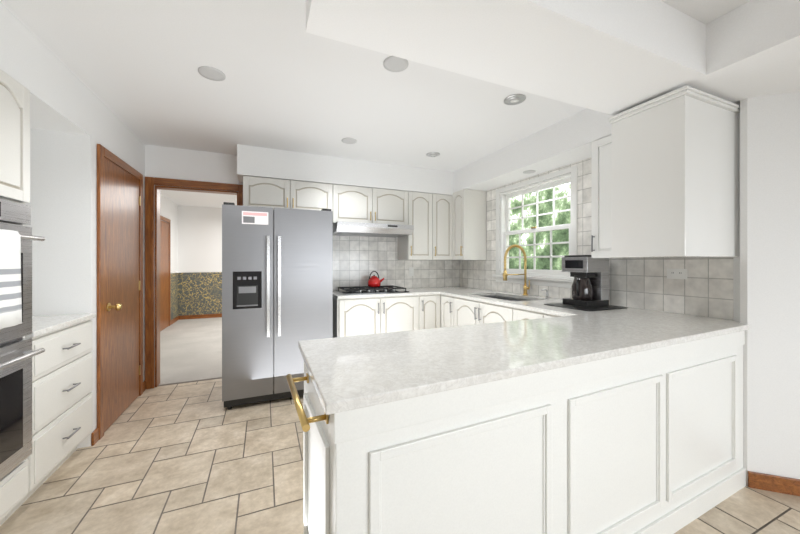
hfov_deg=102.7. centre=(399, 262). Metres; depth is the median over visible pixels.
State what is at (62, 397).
base cabinet
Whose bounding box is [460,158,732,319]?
backsplash
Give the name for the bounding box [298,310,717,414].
countertop
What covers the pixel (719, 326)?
countertop
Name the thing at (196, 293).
wallpaper
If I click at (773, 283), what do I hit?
wall
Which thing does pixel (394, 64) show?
recessed light
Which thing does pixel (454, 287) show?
countertop
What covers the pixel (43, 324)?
countertop
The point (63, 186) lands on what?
wall
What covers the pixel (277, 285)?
refrigerator
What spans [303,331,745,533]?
base cabinet
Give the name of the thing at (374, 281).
kettle
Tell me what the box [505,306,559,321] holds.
base cabinet
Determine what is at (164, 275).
room door
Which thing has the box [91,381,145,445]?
baseboard
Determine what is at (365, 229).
range hood
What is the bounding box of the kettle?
[368,271,383,286]
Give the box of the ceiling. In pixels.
[0,0,750,207]
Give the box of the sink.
[483,295,528,300]
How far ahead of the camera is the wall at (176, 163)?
3.35 m
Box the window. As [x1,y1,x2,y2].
[493,165,576,287]
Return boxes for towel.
[0,229,21,328]
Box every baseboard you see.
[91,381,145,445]
[171,316,178,324]
[179,313,221,319]
[748,471,799,495]
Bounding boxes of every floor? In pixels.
[0,379,799,533]
[159,317,221,384]
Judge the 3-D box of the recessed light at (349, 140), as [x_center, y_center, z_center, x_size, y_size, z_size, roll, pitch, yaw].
[-0.492,-1.177,3.104,0.150,0.006,0.150,0,0,-23]
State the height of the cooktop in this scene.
0.048 m
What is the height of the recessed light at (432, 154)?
0.014 m
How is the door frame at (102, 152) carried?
attached to the wall at (63, 186)
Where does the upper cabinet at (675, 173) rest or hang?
attached to the wall at (773, 283)
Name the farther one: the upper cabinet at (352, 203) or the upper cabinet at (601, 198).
the upper cabinet at (352, 203)
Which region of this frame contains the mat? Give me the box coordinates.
[544,302,627,310]
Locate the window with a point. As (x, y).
(542, 277)
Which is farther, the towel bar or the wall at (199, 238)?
the wall at (199, 238)
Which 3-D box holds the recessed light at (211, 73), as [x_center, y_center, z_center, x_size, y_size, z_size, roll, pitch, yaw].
[-1.175,-1.177,2.000,0.150,0.006,0.150,0,0,-23]
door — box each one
[104,157,140,431]
[160,220,168,330]
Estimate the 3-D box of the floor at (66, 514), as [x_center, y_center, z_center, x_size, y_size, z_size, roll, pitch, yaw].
[1.221,1.267,0.964,7.292,0.001,7.112,0,0,-23]
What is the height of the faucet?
0.534 m
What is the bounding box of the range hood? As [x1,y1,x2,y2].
[333,221,413,236]
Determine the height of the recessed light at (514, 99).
0.014 m
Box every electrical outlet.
[409,267,413,275]
[667,269,686,278]
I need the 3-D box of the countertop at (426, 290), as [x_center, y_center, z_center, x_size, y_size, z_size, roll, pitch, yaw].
[-0.214,0.365,3.844,1.210,0.030,0.652,0,0,-23]
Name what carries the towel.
hanging from the wall oven
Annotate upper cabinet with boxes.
[243,176,334,215]
[333,185,410,224]
[398,192,438,259]
[439,194,451,259]
[452,189,485,259]
[591,135,617,257]
[608,85,739,257]
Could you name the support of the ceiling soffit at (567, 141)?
attached to the ceiling
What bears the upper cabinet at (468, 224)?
attached to the wall at (743, 211)
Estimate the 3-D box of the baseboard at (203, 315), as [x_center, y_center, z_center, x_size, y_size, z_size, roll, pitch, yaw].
[-2.700,1.225,7.963,4.748,0.090,0.016,0,0,-23]
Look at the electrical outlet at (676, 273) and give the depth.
2.19 m
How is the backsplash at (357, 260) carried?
attached to the wall at (176, 163)
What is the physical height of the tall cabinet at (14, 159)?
2.138 m
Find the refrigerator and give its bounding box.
[222,202,332,409]
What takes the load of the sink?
in the countertop at (719, 326)
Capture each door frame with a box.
[97,144,142,439]
[160,215,170,325]
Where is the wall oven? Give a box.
[0,198,44,479]
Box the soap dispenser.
[542,289,549,297]
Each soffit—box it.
[0,2,90,135]
[237,144,453,195]
[306,0,799,115]
[454,109,612,191]
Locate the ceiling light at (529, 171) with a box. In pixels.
[523,170,535,173]
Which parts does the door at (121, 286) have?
door left knob, door left hinges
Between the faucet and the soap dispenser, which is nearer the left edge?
the faucet
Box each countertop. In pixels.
[25,313,96,337]
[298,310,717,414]
[333,287,437,298]
[430,287,749,335]
[438,286,473,289]
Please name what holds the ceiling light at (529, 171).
attached to the ceiling soffit at (567, 141)
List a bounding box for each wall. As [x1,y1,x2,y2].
[25,92,177,448]
[145,144,459,386]
[178,205,221,270]
[461,98,746,485]
[733,91,799,485]
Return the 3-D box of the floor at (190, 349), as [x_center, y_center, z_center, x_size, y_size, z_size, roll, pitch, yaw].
[-1.849,1.293,5.956,4.750,0.054,4.390,0,0,-23]
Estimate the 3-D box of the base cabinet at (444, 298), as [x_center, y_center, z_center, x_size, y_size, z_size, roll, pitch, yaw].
[0.869,0.826,3.773,0.688,0.888,0.332,0,0,-23]
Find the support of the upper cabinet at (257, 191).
attached to the wall at (176, 163)
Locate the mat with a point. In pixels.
(609, 307)
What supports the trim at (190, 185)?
attached to the wall at (176, 163)
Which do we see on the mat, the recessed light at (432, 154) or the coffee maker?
the coffee maker
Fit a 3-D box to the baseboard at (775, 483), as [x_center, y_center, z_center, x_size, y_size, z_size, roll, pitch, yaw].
[3.478,1.225,1.285,3.200,0.090,0.014,0,0,19]
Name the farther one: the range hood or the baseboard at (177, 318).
the baseboard at (177, 318)
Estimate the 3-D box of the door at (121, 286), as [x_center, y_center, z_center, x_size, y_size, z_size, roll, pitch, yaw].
[-2.290,0.241,2.704,0.094,2.034,0.734,0,0,-23]
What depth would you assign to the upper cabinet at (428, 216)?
4.05 m
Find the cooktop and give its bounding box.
[335,285,408,294]
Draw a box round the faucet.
[503,244,529,294]
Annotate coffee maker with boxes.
[562,255,608,306]
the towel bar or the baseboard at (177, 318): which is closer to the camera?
the towel bar
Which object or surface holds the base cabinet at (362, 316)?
on the floor at (66, 514)
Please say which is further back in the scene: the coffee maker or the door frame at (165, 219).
the door frame at (165, 219)
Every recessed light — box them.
[198,66,225,80]
[341,138,356,143]
[383,56,407,71]
[426,152,439,156]
[504,94,525,104]
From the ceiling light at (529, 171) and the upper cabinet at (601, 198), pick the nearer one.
the upper cabinet at (601, 198)
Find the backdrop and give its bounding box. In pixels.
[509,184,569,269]
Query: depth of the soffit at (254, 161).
3.59 m
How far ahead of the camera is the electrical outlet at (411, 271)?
4.34 m
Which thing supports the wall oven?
in the tall cabinet at (14, 159)
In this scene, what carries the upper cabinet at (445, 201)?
attached to the wall at (176, 163)
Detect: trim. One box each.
[145,177,242,388]
[179,271,221,272]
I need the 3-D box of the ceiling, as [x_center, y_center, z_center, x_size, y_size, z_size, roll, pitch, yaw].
[0.345,-1.265,3.025,7.400,0.170,11.700,0,0,-23]
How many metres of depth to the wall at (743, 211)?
1.83 m
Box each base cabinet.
[5,319,92,519]
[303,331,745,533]
[333,294,440,337]
[441,294,448,327]
[449,296,504,326]
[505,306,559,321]
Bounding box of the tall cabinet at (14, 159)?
[0,69,29,525]
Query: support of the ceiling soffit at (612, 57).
attached to the ceiling
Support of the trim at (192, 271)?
attached to the wall at (199, 238)
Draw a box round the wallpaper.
[171,272,221,319]
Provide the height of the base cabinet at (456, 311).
0.888 m
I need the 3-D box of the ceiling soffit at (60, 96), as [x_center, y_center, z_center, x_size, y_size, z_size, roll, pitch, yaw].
[-2.160,-1.025,1.441,0.650,0.310,1.380,0,0,-23]
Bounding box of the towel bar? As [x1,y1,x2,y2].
[286,373,328,431]
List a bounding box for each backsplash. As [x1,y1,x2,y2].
[333,235,458,290]
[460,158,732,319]

